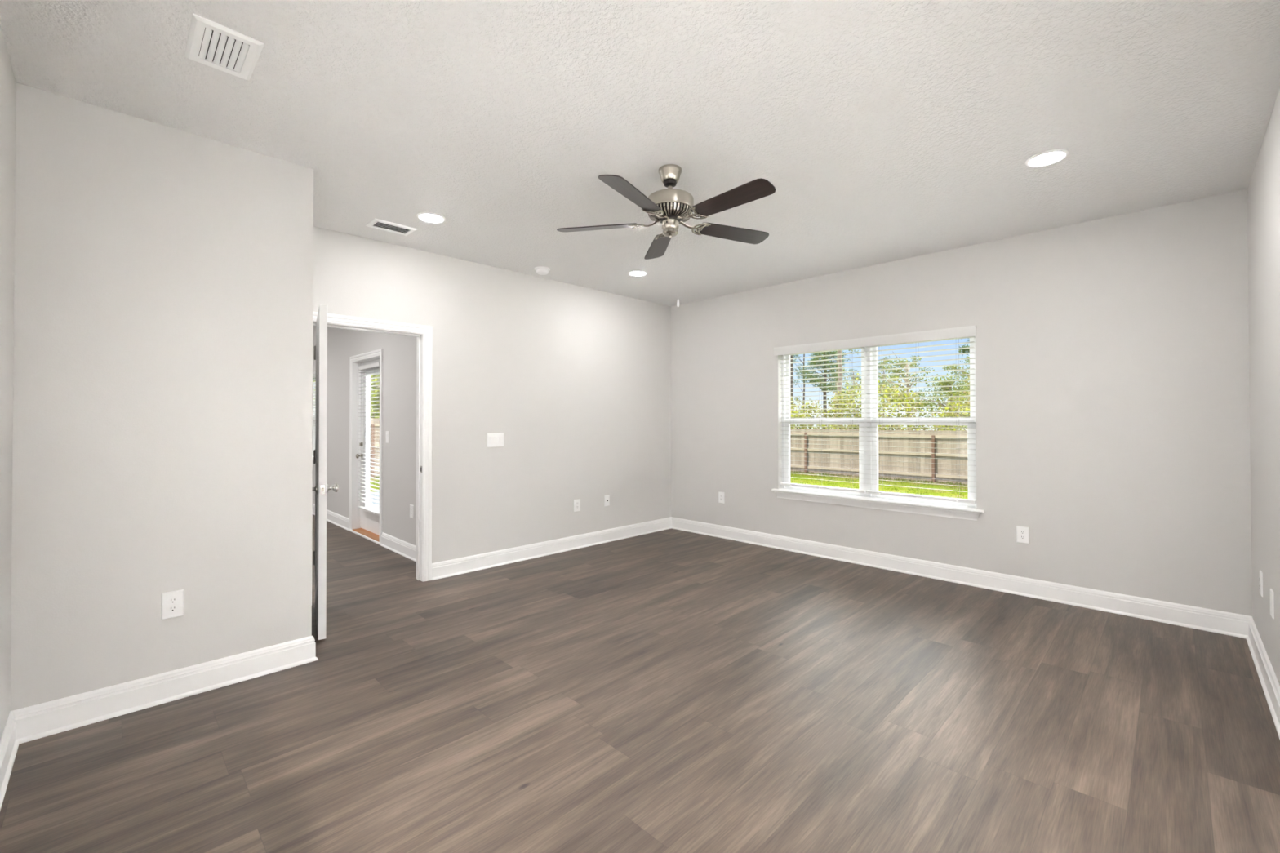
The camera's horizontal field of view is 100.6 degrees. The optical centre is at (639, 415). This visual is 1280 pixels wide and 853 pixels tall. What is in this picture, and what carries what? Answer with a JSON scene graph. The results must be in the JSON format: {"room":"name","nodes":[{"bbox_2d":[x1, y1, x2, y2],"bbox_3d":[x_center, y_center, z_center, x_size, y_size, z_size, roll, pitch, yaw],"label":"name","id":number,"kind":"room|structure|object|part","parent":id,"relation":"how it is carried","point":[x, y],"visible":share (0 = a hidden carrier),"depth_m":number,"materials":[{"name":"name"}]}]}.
{"room":"empty bedroom","nodes":[
{"label":"empty bedroom","id":0,"kind":"room"},
{"bbox_2d":[0,26,16,739],"bbox_3d":[-1.333,-0.031,0.834,0.140,2.743,3.724,0,-1,-45],"label":"wall","id":1,"kind":"structure","parent":0,"point":[7,81],"depth_m":2.05,"materials":[{"name":"white paint"}]},
{"bbox_2d":[0,711,18,810],"bbox_3d":[-2.322,1.284,1.934,0.027,0.135,0.752,0,-1,-45],"label":"baseboard","id":2,"kind":"structure","parent":1,"relation":"attached to","point":[9,745],"depth_m":2.02,"materials":[{"name":"white wood"}]},
{"bbox_2d":[10,82,313,711],"bbox_3d":[-2.658,-0.010,2.932,1.225,2.743,1.118,0,-1,-45],"label":"wall","id":3,"kind":"structure","parent":0,"point":[162,363],"depth_m":2.50,"materials":[{"name":"white paint"}]},
{"bbox_2d":[11,635,318,744],"bbox_3d":[-2.193,1.290,2.573,1.112,0.135,0.027,0,-1,-45],"label":"baseboard","id":4,"kind":"structure","parent":3,"relation":"attached to","point":[39,721],"depth_m":2.49,"materials":[{"name":"white wood"}]},
{"bbox_2d":[161,589,183,619],"bbox_3d":[-2.238,0.906,2.545,0.080,0.126,0.008,0,-1,-45],"label":"power outlet","id":5,"kind":"object","parent":3,"relation":"attached to","point":[172,602],"visible":1,"depth_m":2.54,"materials":[{"name":"white plastic"}]},
{"bbox_2d":[168,605,177,612],"bbox_3d":[-2.237,0.926,2.543,0.034,0.027,0.003,0,-1,-45],"label":"receptacle","id":6,"kind":"object","parent":5,"relation":"attached to","point":[171,608],"depth_m":2.54,"materials":[{"name":"grey plastic"}]},
{"bbox_2d":[168,597,177,604],"bbox_3d":[-2.237,0.887,2.544,0.034,0.027,0.003,0,-1,-45],"label":"receptacle","id":7,"kind":"object","parent":5,"relation":"attached to","point":[171,600],"depth_m":2.54,"materials":[{"name":"grey plastic"}]},
{"bbox_2d":[312,325,416,546],"bbox_3d":[-4.167,0.030,7.215,0.140,2.743,7.080,0,-1,-45],"label":"wall","id":8,"kind":"structure","parent":0,"point":[399,352],"depth_m":5.61,"materials":[{"name":"white paint"}]},
{"bbox_2d":[312,370,315,458],"bbox_3d":[-4.964,-0.004,7.960,0.059,1.265,1.480,0,-1,-45],"label":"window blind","id":9,"kind":"object","parent":8,"relation":"attached to","point":[313,372],"visible":0.02,"depth_m":7.75,"materials":[{"name":"white plastic"}]},
{"bbox_2d":[312,503,349,530],"bbox_3d":[-5.123,1.342,8.046,0.027,0.135,4.535,0,-1,-45],"label":"baseboard","id":10,"kind":"structure","parent":8,"relation":"attached to","point":[340,521],"depth_m":6.78,"materials":[{"name":"white wood"}]},
{"bbox_2d":[348,355,380,545],"bbox_3d":[-3.087,0.363,6.125,0.186,2.055,1.045,0,-1,-45],"label":"door","id":11,"kind":"structure","parent":8,"relation":"in","point":[366,525],"depth_m":6.41,"materials":[{"name":"white wood"}]},
{"bbox_3d":[-3.377,0.488,6.388,0.068,0.064,0.064,0,-1,-45],"label":"knob","id":12,"kind":"part","parent":11,"relation":"part of","materials":[{"name":"silver metal"}]},
{"bbox_3d":[-3.077,0.298,6.132,0.009,1.645,0.580,0,-1,-45],"label":"glass frame","id":13,"kind":"part","parent":11,"relation":"part of","materials":[{"name":"white plastic"}]},
{"bbox_2d":[349,348,382,543],"bbox_3d":[-3.141,0.337,6.071,0.019,2.105,1.065,0,-1,-45],"label":"door frame","id":14,"kind":"structure","parent":8,"relation":"attached to","point":[377,353],"depth_m":5.97,"materials":[{"name":"white wood"}]},
{"bbox_2d":[357,362,379,515],"bbox_3d":[-3.108,0.260,6.101,0.068,1.690,0.700,0,-1,-45],"label":"door blind","id":15,"kind":"object","parent":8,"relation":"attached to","point":[375,365],"visible":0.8,"depth_m":6.11,"materials":[{"name":"white plastic"}]},
{"bbox_3d":[-3.254,0.276,6.257,0.054,1.638,0.011,0,-1,-41],"label":"ladder cord","id":16,"kind":"part","parent":15,"relation":"part of","materials":[{"name":"white fabric"}]},
{"bbox_3d":[-3.104,-0.562,6.114,0.052,0.045,0.700,0,-1,-45],"label":"head rail","id":17,"kind":"part","parent":15,"relation":"part of","materials":[{"name":"white"}]},
{"bbox_3d":[-3.102,1.092,6.099,0.052,0.026,0.696,0,-1,-45],"label":"rail","id":18,"kind":"part","parent":15,"relation":"part of","materials":[{"name":"white plastic"}]},
{"bbox_3d":[-2.943,0.272,5.945,0.054,1.638,0.011,0,-1,-41],"label":"ladder cord","id":19,"kind":"part","parent":15,"relation":"part of","materials":[{"name":"white fabric"}]},
{"bbox_2d":[386,431,389,443],"bbox_3d":[-2.664,0.230,5.598,0.012,0.126,0.080,0,-1,-45],"label":"light switch","id":20,"kind":"object","parent":8,"relation":"attached to","point":[387,432],"visible":1,"depth_m":5.59,"materials":[{"name":"white plastic"}]},
{"bbox_2d":[380,532,416,561],"bbox_3d":[-2.244,1.313,5.158,0.027,0.135,1.470,0,-1,-45],"label":"baseboard","id":21,"kind":"structure","parent":8,"relation":"attached to","point":[408,550],"depth_m":5.32,"materials":[{"name":"white wood"}]},
{"bbox_2d":[409,504,413,518],"bbox_3d":[-2.210,0.928,5.140,0.008,0.126,0.080,0,-1,-45],"label":"power outlet","id":22,"kind":"object","parent":8,"relation":"attached to","point":[411,507],"visible":1,"depth_m":5.13,"materials":[{"name":"white plastic"}]},
{"bbox_2d":[312,226,671,563],"bbox_3d":[-1.117,0.008,5.173,4.123,2.743,0.120,0,-1,-45],"label":"wall","id":23,"kind":"structure","parent":0,"point":[575,380],"depth_m":5.09,"materials":[{"name":"white paint"}]},
{"bbox_2d":[311,304,338,639],"bbox_3d":[-2.125,0.341,3.534,0.177,2.023,0.791,0,-1,-33],"label":"door","id":24,"kind":"structure","parent":23,"relation":"in","point":[322,487],"depth_m":3.21,"materials":[{"name":"white painted wood"},{"name":"brushed nickel"}]},
{"bbox_3d":[-1.996,0.448,3.232,0.068,0.064,0.064,0,-1,-33],"label":"knob","id":25,"kind":"part","parent":24,"relation":"part of","materials":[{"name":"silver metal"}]},
{"bbox_3d":[-2.136,-0.114,3.511,0.004,0.840,0.496,0,-1,-33],"label":"raised panel","id":26,"kind":"part","parent":24,"relation":"part of","materials":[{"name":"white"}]},
{"bbox_3d":[-2.135,0.816,3.503,0.004,0.620,0.496,0,-1,-33],"label":"raised panel","id":27,"kind":"part","parent":24,"relation":"part of","materials":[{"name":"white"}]},
{"bbox_3d":[-1.916,0.449,3.209,0.026,0.058,0.003,0,-1,-33],"label":"latch plate","id":28,"kind":"part","parent":24,"relation":"part of","materials":[{"name":"silver metal"}]},
{"bbox_3d":[-1.904,0.449,3.291,0.068,0.064,0.064,0,-1,-33],"label":"knob","id":29,"kind":"part","parent":24,"relation":"part of","materials":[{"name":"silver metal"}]},
{"bbox_2d":[311,311,432,582],"bbox_3d":[-2.122,0.311,4.158,0.946,2.120,0.143,0,-1,-45],"label":"door frame","id":30,"kind":"structure","parent":23,"relation":"attached to","point":[427,331],"depth_m":4.41,"materials":[{"name":"white wood"}]},
{"bbox_2d":[486,432,503,447],"bbox_3d":[-1.323,0.225,4.873,0.172,0.126,0.012,0,-1,-45],"label":"light switch","id":31,"kind":"object","parent":23,"relation":"attached to","point":[493,440],"visible":1,"depth_m":4.87,"materials":[{"name":"white plastic"}]},
{"bbox_2d":[431,516,671,580],"bbox_3d":[-0.671,1.314,5.500,3.015,0.135,0.027,0,-1,-45],"label":"baseboard","id":32,"kind":"structure","parent":23,"relation":"attached to","point":[444,569],"depth_m":5.19,"materials":[{"name":"white wood"}]},
{"bbox_2d":[573,498,580,511],"bbox_3d":[-0.653,0.936,5.535,0.080,0.126,0.008,0,-1,-45],"label":"power outlet","id":33,"kind":"object","parent":23,"relation":"attached to","point":[576,502],"visible":1,"depth_m":5.53,"materials":[{"name":"white plastic"}]},
{"bbox_2d":[604,494,609,506],"bbox_3d":[-0.358,0.934,5.826,0.072,0.118,0.014,0,-1,-45],"label":"cable plate","id":34,"kind":"object","parent":23,"relation":"attached to","point":[606,498],"visible":1,"depth_m":5.82,"materials":[{"name":"white plastic"}]},
{"bbox_2d":[0,514,1279,852],"bbox_3d":[-3.292,1.437,4.556,8.340,0.120,12.062,0,-1,-45],"label":"floor","id":35,"kind":"structure","parent":0,"point":[668,691],"depth_m":2.28,"materials":[{"name":"plastic"}]},
{"bbox_2d":[0,0,1279,306],"bbox_3d":[-3.296,-1.426,4.581,8.340,0.120,12.062,0,-1,-45],"label":"ceiling","id":36,"kind":"structure","parent":0,"point":[882,131],"depth_m":2.40,"materials":[{"name":"white paint"}]},
{"bbox_2d":[184,13,264,80],"bbox_3d":[-1.583,-1.386,2.021,0.205,0.012,0.305,0,-1,-45],"label":"ceiling vent","id":37,"kind":"object","parent":36,"relation":"in","point":[210,43],"visible":1,"depth_m":2.00,"materials":[{"name":"white metal"}]},
{"bbox_2d":[365,217,417,235],"bbox_3d":[-1.812,-1.369,3.878,0.295,0.012,0.190,0,-1,-45],"label":"ceiling vent","id":38,"kind":"object","parent":36,"relation":"in","point":[377,224],"visible":1,"depth_m":3.86,"materials":[{"name":"white metal"}]},
{"bbox_2d":[416,212,445,222],"bbox_3d":[-1.451,-1.369,3.693,0.188,0.016,0.188,0,-1,-45],"label":"recessed light","id":39,"kind":"object","parent":36,"relation":"in","point":[429,217],"visible":1,"depth_m":3.67,"materials":[{"name":"white plastic"}]},
{"bbox_2d":[419,213,443,222],"bbox_3d":[-1.451,-1.369,3.693,0.153,0.016,0.153,0,-1,-45],"label":"diffuser","id":40,"kind":"object","parent":39,"relation":"attached to","point":[424,217],"depth_m":3.67,"materials":[{"name":"white plastic"}]},
{"bbox_2d":[534,266,550,275],"bbox_3d":[-0.908,-1.341,4.940,0.144,0.050,0.144,0,-1,-45],"label":"smoke detector","id":41,"kind":"object","parent":36,"relation":"attached to","point":[542,270],"visible":1,"depth_m":4.90,"materials":[{"name":"white plastic"}]},
{"bbox_2d":[627,270,647,275],"bbox_3d":[-0.022,-1.358,5.093,0.188,0.016,0.188,0,-1,-45],"label":"recessed light","id":42,"kind":"object","parent":36,"relation":"in","point":[634,273],"visible":1,"depth_m":5.06,"materials":[{"name":"white plastic"}]},
{"bbox_2d":[630,271,645,275],"bbox_3d":[-0.022,-1.358,5.093,0.153,0.016,0.153,0,-1,-45],"label":"diffuser","id":43,"kind":"object","parent":42,"relation":"attached to","point":[633,273],"depth_m":5.07,"materials":[{"name":"white plastic"}]},
{"bbox_2d":[556,164,775,306],"bbox_3d":[0.206,-0.997,2.947,1.314,0.776,1.261,0,-1,-45],"label":"ceiling fan","id":44,"kind":"object","parent":36,"relation":"hanging from","point":[669,207],"visible":1,"depth_m":2.89,"materials":[{"name":"brown wood"}]},
{"bbox_3d":[-0.245,-1.084,3.067,0.476,0.006,0.135,0,12,11],"label":"blade","id":45,"kind":"part","parent":44,"relation":"part of","materials":[{"name":"brown wood"}]},
{"bbox_3d":[-0.036,-1.088,2.616,0.135,0.006,0.476,14,6,28],"label":"blade","id":46,"kind":"part","parent":44,"relation":"part of","materials":[{"name":"brown wood"}]},
{"bbox_3d":[0.119,-1.081,3.406,0.135,0.006,0.476,-13,1,-7],"label":"blade","id":47,"kind":"part","parent":44,"relation":"part of","materials":[{"name":"brown wood"}]},
{"bbox_3d":[0.554,-1.084,3.164,0.476,0.006,0.135,0,-13,-25],"label":"blade","id":48,"kind":"part","parent":44,"relation":"part of","materials":[{"name":"brown wood"}]},
{"bbox_3d":[0.458,-1.088,2.676,0.135,0.006,0.476,17,-12,-42],"label":"blade","id":49,"kind":"part","parent":44,"relation":"part of","materials":[{"name":"brown wood"}]},
{"bbox_2d":[1025,149,1068,167],"bbox_3d":[2.192,-1.380,2.864,0.188,0.016,0.188,0,-1,-45],"label":"recessed light","id":50,"kind":"object","parent":36,"relation":"in","point":[1050,157],"visible":1,"depth_m":2.84,"materials":[{"name":"white plastic"}]},
{"bbox_2d":[1029,151,1064,165],"bbox_3d":[2.192,-1.380,2.864,0.153,0.016,0.153,0,-1,-45],"label":"diffuser","id":51,"kind":"object","parent":50,"relation":"attached to","point":[1043,158],"depth_m":2.85,"materials":[{"name":"white plastic"}]},
{"bbox_2d":[671,189,1252,616],"bbox_3d":[2.109,0.002,4.956,0.140,2.743,4.982,0,-1,-45],"label":"wall","id":52,"kind":"structure","parent":0,"point":[1113,388],"depth_m":3.90,"materials":[{"name":"white paint"}]},
{"bbox_2d":[718,491,724,503],"bbox_3d":[0.924,0.932,6.033,0.008,0.126,0.080,0,-1,-45],"label":"power outlet","id":53,"kind":"object","parent":52,"relation":"attached to","point":[721,495],"visible":1,"depth_m":6.03,"materials":[{"name":"white plastic"}]},
{"bbox_2d":[773,325,976,355],"bbox_3d":[2.052,-0.674,4.907,0.033,0.082,1.826,0,-1,-45],"label":"valance","id":54,"kind":"object","parent":52,"relation":"attached to","point":[970,331],"visible":1,"depth_m":4.77,"materials":[{"name":"white"}]},
{"bbox_2d":[771,335,984,520],"bbox_3d":[2.104,0.068,4.934,0.198,1.559,1.889,0,-1,-45],"label":"window","id":55,"kind":"structure","parent":52,"relation":"in","point":[905,504],"depth_m":4.93,"materials":[{"name":"white plastic"}]},
{"bbox_2d":[779,346,866,493],"bbox_3d":[1.773,0.009,5.232,0.068,1.426,0.876,0,-1,-45],"label":"window blind","id":56,"kind":"object","parent":55,"relation":"attached to","point":[793,484],"visible":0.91,"depth_m":5.21,"materials":[{"name":"white plastic"}]},
{"bbox_3d":[1.565,0.025,5.450,0.054,1.374,0.011,0,-1,-41],"label":"ladder cord","id":57,"kind":"part","parent":56,"relation":"part of","materials":[{"name":"white fabric"}]},
{"bbox_3d":[1.783,0.023,5.232,0.054,1.374,0.011,0,-1,-41],"label":"ladder cord","id":58,"kind":"part","parent":56,"relation":"part of","materials":[{"name":"white fabric"}]},
{"bbox_3d":[1.779,0.709,5.231,0.052,0.026,0.872,0,-1,-45],"label":"rail","id":59,"kind":"part","parent":56,"relation":"part of","materials":[{"name":"white plastic"}]},
{"bbox_3d":[2.000,0.021,5.014,0.054,1.374,0.011,0,-1,-41],"label":"ladder cord","id":60,"kind":"part","parent":56,"relation":"part of","materials":[{"name":"white fabric"}]},
{"bbox_3d":[1.817,0.395,5.278,0.030,0.716,0.834,0,-1,-45],"label":"sash","id":61,"kind":"part","parent":55,"relation":"part of","materials":[{"name":"white plastic"}]},
{"bbox_3d":[1.840,-0.302,5.308,0.028,0.758,0.834,0,-1,-45],"label":"sash","id":62,"kind":"part","parent":55,"relation":"part of","materials":[{"name":"white plastic"}]},
{"bbox_2d":[865,336,976,503],"bbox_3d":[2.404,0.003,4.606,0.059,1.426,0.876,0,-1,-45],"label":"window blind","id":63,"kind":"object","parent":55,"relation":"attached to","point":[874,492],"visible":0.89,"depth_m":4.54,"materials":[{"name":"white plastic"}]},
{"bbox_3d":[2.192,0.019,4.821,0.054,1.374,0.011,0,-1,-41],"label":"ladder cord","id":64,"kind":"part","parent":63,"relation":"part of","materials":[{"name":"white fabric"}]},
{"bbox_3d":[2.410,0.017,4.603,0.054,1.374,0.011,0,-1,-41],"label":"ladder cord","id":65,"kind":"part","parent":63,"relation":"part of","materials":[{"name":"white fabric"}]},
{"bbox_3d":[2.406,0.703,4.602,0.052,0.026,0.872,0,-1,-45],"label":"rail","id":66,"kind":"part","parent":63,"relation":"part of","materials":[{"name":"white plastic"}]},
{"bbox_3d":[2.628,0.015,4.384,0.054,1.374,0.011,0,-1,-41],"label":"ladder cord","id":67,"kind":"part","parent":63,"relation":"part of","materials":[{"name":"white fabric"}]},
{"bbox_3d":[2.450,0.388,4.643,0.030,0.716,0.834,0,-1,-45],"label":"sash","id":68,"kind":"part","parent":55,"relation":"part of","materials":[{"name":"white plastic"}]},
{"bbox_3d":[2.473,-0.309,4.673,0.028,0.758,0.834,0,-1,-45],"label":"sash","id":69,"kind":"part","parent":55,"relation":"part of","materials":[{"name":"white plastic"}]},
{"bbox_2d":[671,516,1250,638],"bbox_3d":[2.045,1.306,4.893,0.027,0.135,4.722,0,-1,-45],"label":"baseboard","id":70,"kind":"structure","parent":52,"relation":"attached to","point":[1225,623],"depth_m":4.10,"materials":[{"name":"white wood"}]},
{"bbox_2d":[1016,525,1029,543],"bbox_3d":[2.910,0.907,4.040,0.008,0.126,0.080,0,-1,-45],"label":"power outlet","id":71,"kind":"object","parent":52,"relation":"attached to","point":[1022,532],"visible":1,"depth_m":4.04,"materials":[{"name":"white plastic"}]},
{"bbox_2d":[1247,88,1279,684],"bbox_3d":[1.875,-0.030,1.304,5.348,2.743,0.140,0,-1,-45],"label":"wall","id":72,"kind":"structure","parent":0,"point":[1264,186],"depth_m":2.65,"materials":[{"name":"white paint"}]},
{"bbox_2d":[1259,570,1262,596],"bbox_3d":[3.332,0.901,2.852,0.080,0.126,0.008,0,-1,-45],"label":"power outlet","id":73,"kind":"object","parent":72,"relation":"attached to","point":[1260,571],"visible":1,"depth_m":2.83,"materials":[{"name":"white plastic"}]},
{"bbox_2d":[1245,616,1279,739],"bbox_3d":[1.867,1.274,1.401,5.208,0.135,0.027,0,-1,-45],"label":"baseboard","id":74,"kind":"structure","parent":72,"relation":"attached to","point":[1270,685],"depth_m":2.64,"materials":[{"name":"white wood"}]},
{"bbox_2d":[1270,588,1274,618],"bbox_3d":[3.021,0.899,2.541,0.080,0.126,0.008,0,-1,-45],"label":"data plate","id":75,"kind":"object","parent":72,"relation":"attached to","point":[1272,593],"visible":1,"depth_m":2.52,"materials":[{"name":"white plastic"}]},
{"label":"outside","id":76,"kind":"structure","parent":0,"visible":0},
{"bbox_2d":[369,470,968,499],"bbox_3d":[28.008,2.153,34.102,102.000,1.020,120.000,0,-1,-45],"label":"ground","id":77,"kind":"structure","parent":76,"point":[843,482],"depth_m":17.20,"materials":[{"name":"green plant"}]},
{"bbox_2d":[312,417,379,477],"bbox_3d":[-4.877,1.318,19.900,19.456,2.717,0.123,0,-1,-45],"label":"wooden fence","id":78,"kind":"object","parent":77,"relation":"on","point":[371,420],"visible":0.02,"depth_m":16.55,"materials":[{"name":"brown wood"}]},
{"bbox_3d":[-8.295,1.234,16.474,0.096,1.960,0.096,0,-1,-45],"label":"post","id":79,"kind":"part","parent":78,"relation":"part of","materials":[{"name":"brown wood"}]},
{"bbox_2d":[312,375,379,417],"bbox_3d":[-7.454,0.268,20.125,15.044,4.118,3.376,0,-1,-45],"label":"thicket","id":80,"kind":"object","parent":77,"relation":"on","point":[375,380],"visible":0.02,"depth_m":18.58,"materials":[{"name":"green plant"}]},
{"bbox_2d":[312,373,379,417],"bbox_3d":[-11.296,-0.763,22.718,5.555,5.812,6.732,0,-1,-21],"label":"leafy tree","id":81,"kind":"object","parent":77,"relation":"on","point":[372,380],"visible":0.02,"depth_m":21.70,"materials":[{"name":"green plant"}]},
{"bbox_2d":[369,491,378,510],"bbox_3d":[-2.749,1.631,8.436,3.610,0.240,6.830,0,-1,-45],"label":"patio slab","id":82,"kind":"object","parent":77,"relation":"on","point":[376,492],"depth_m":9.58,"materials":[{"name":"concrete"}]},
{"bbox_2d":[790,355,793,425],"bbox_3d":[8.448,-2.186,29.788,2.973,9.878,2.207,0,-1,28],"label":"pine tree","id":83,"kind":"object","parent":77,"relation":"on","point":[791,356],"visible":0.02,"depth_m":29.59,"materials":[{"name":"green plant"}]},
{"bbox_2d":[792,354,804,429],"bbox_3d":[11.619,-2.175,38.911,2.996,10.001,2.206,0,-1,-45],"label":"bare tree","id":84,"kind":"object","parent":77,"relation":"on","point":[793,382],"visible":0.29,"depth_m":39.06,"materials":[{"name":"green plant"}]},
{"bbox_2d":[792,351,851,429],"bbox_3d":[11.652,-0.951,33.762,3.647,7.470,3.480,0,-1,-45],"label":"pine tree","id":85,"kind":"object","parent":77,"relation":"on","point":[821,375],"visible":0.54,"depth_m":33.35,"materials":[{"name":"green plant"}]},
{"bbox_2d":[836,350,855,429],"bbox_3d":[10.797,-2.402,28.144,2.397,10.269,2.678,0,-1,-26],"label":"pine tree","id":86,"kind":"object","parent":77,"relation":"on","point":[840,370],"visible":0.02,"depth_m":28.12,"materials":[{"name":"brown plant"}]},
{"bbox_2d":[831,348,860,427],"bbox_3d":[15.704,-2.158,41.184,2.470,10.010,2.014,0,-1,31],"label":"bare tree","id":87,"kind":"object","parent":77,"relation":"on","point":[857,348],"visible":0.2,"depth_m":41.18,"materials":[{"name":"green plant"}]},
{"bbox_2d":[835,368,861,427],"bbox_3d":[12.078,-0.023,30.255,2.137,5.547,2.810,0,-1,0],"label":"young pine","id":88,"kind":"object","parent":77,"relation":"on","point":[854,383],"visible":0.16,"depth_m":30.39,"materials":[{"name":"green plant"}]},
{"bbox_2d":[790,428,968,484],"bbox_3d":[8.628,1.603,20.421,0.123,2.142,19.456,0,-1,-45],"label":"wooden fence","id":89,"kind":"object","parent":77,"relation":"on","point":[912,442],"visible":0.23,"depth_m":19.67,"materials":[{"name":"brown wood"}]},
{"bbox_3d":[6.047,2.155,23.025,0.050,0.090,2.420,0,-1,-45],"label":"rail","id":90,"kind":"part","parent":89,"relation":"part of","materials":[{"name":"brown wood"}]},
{"bbox_3d":[6.046,1.415,23.032,0.050,0.090,2.420,0,-1,-45],"label":"rail","id":91,"kind":"part","parent":89,"relation":"part of","materials":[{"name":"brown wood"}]},
{"bbox_3d":[6.045,0.775,23.037,0.050,0.090,2.420,0,-1,-45],"label":"rail","id":92,"kind":"part","parent":89,"relation":"part of","materials":[{"name":"brown wood"}]},
{"bbox_3d":[6.910,1.711,22.125,0.096,1.960,0.096,0,-1,-45],"label":"post","id":93,"kind":"part","parent":89,"relation":"part of","materials":[{"name":"brown wood"}]},
{"bbox_3d":[7.754,0.758,21.324,0.050,0.090,2.420,0,-1,-45],"label":"rail","id":94,"kind":"part","parent":89,"relation":"part of","materials":[{"name":"brown wood"}]},
{"bbox_3d":[7.755,2.138,21.311,0.050,0.090,2.420,0,-1,-45],"label":"rail","id":95,"kind":"part","parent":89,"relation":"part of","materials":[{"name":"brown wood"}]},
{"bbox_3d":[7.755,1.398,21.318,0.050,0.090,2.420,0,-1,-45],"label":"rail","id":96,"kind":"part","parent":89,"relation":"part of","materials":[{"name":"brown wood"}]},
{"bbox_3d":[9.464,2.120,19.598,0.050,0.090,2.420,0,-1,-45],"label":"rail","id":97,"kind":"part","parent":89,"relation":"part of","materials":[{"name":"brown wood"}]},
{"bbox_3d":[9.463,1.380,19.604,0.050,0.090,2.420,0,-1,-45],"label":"rail","id":98,"kind":"part","parent":89,"relation":"part of","materials":[{"name":"brown wood"}]},
{"bbox_3d":[9.462,0.740,19.610,0.050,0.090,2.420,0,-1,-45],"label":"rail","id":99,"kind":"part","parent":89,"relation":"part of","materials":[{"name":"brown wood"}]},
{"bbox_3d":[10.327,1.676,18.697,0.096,1.960,0.096,0,-1,-45],"label":"post","id":100,"kind":"part","parent":89,"relation":"part of","materials":[{"name":"brown wood"}]},
{"bbox_3d":[11.173,2.103,17.884,0.050,0.090,2.420,0,-1,-45],"label":"rail","id":101,"kind":"part","parent":89,"relation":"part of","materials":[{"name":"brown wood"}]},
{"bbox_3d":[11.172,1.363,17.890,0.050,0.090,2.420,0,-1,-45],"label":"rail","id":102,"kind":"part","parent":89,"relation":"part of","materials":[{"name":"brown wood"}]},
{"bbox_3d":[11.171,0.723,17.896,0.050,0.090,2.420,0,-1,-45],"label":"rail","id":103,"kind":"part","parent":89,"relation":"part of","materials":[{"name":"brown wood"}]},
{"bbox_2d":[790,372,969,431],"bbox_3d":[9.218,0.213,23.542,4.791,5.091,19.292,0,-1,-45],"label":"thicket","id":104,"kind":"object","parent":77,"relation":"on","point":[895,395],"visible":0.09,"depth_m":21.89,"materials":[{"name":"green plant"}]},
{"bbox_2d":[877,355,900,426],"bbox_3d":[19.429,-1.034,42.379,2.888,7.763,2.677,0,-1,-45],"label":"slender tree","id":105,"kind":"object","parent":77,"relation":"on","point":[878,366],"visible":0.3,"depth_m":42.38,"materials":[{"name":"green plant"}]},
{"bbox_2d":[877,351,934,430],"bbox_3d":[17.654,-0.730,35.835,5.381,7.054,4.102,0,-1,-45],"label":"broad tree","id":106,"kind":"object","parent":77,"relation":"on","point":[920,358],"visible":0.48,"depth_m":35.59,"materials":[{"name":"green plant"}]},
{"bbox_2d":[909,372,969,430],"bbox_3d":[17.716,0.153,30.037,3.427,5.172,3.717,0,-1,-25],"label":"broad tree","id":107,"kind":"object","parent":77,"relation":"on","point":[939,384],"visible":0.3,"depth_m":30.00,"materials":[{"name":"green plant"}]},
{"bbox_2d":[938,355,969,414],"bbox_3d":[22.281,-0.612,34.996,3.911,6.781,4.305,0,-1,8],"label":"broad tree","id":108,"kind":"object","parent":77,"relation":"on","point":[953,367],"visible":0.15,"depth_m":35.40,"materials":[{"name":"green plant"}]},
{"bbox_2d":[957,338,969,355],"bbox_3d":[16.782,-1.016,24.623,3.362,7.417,3.686,0,-1,-6],"label":"pine tree","id":109,"kind":"object","parent":77,"relation":"on","point":[966,350],"visible":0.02,"depth_m":25.83,"materials":[{"name":"green plant"}]}
]}

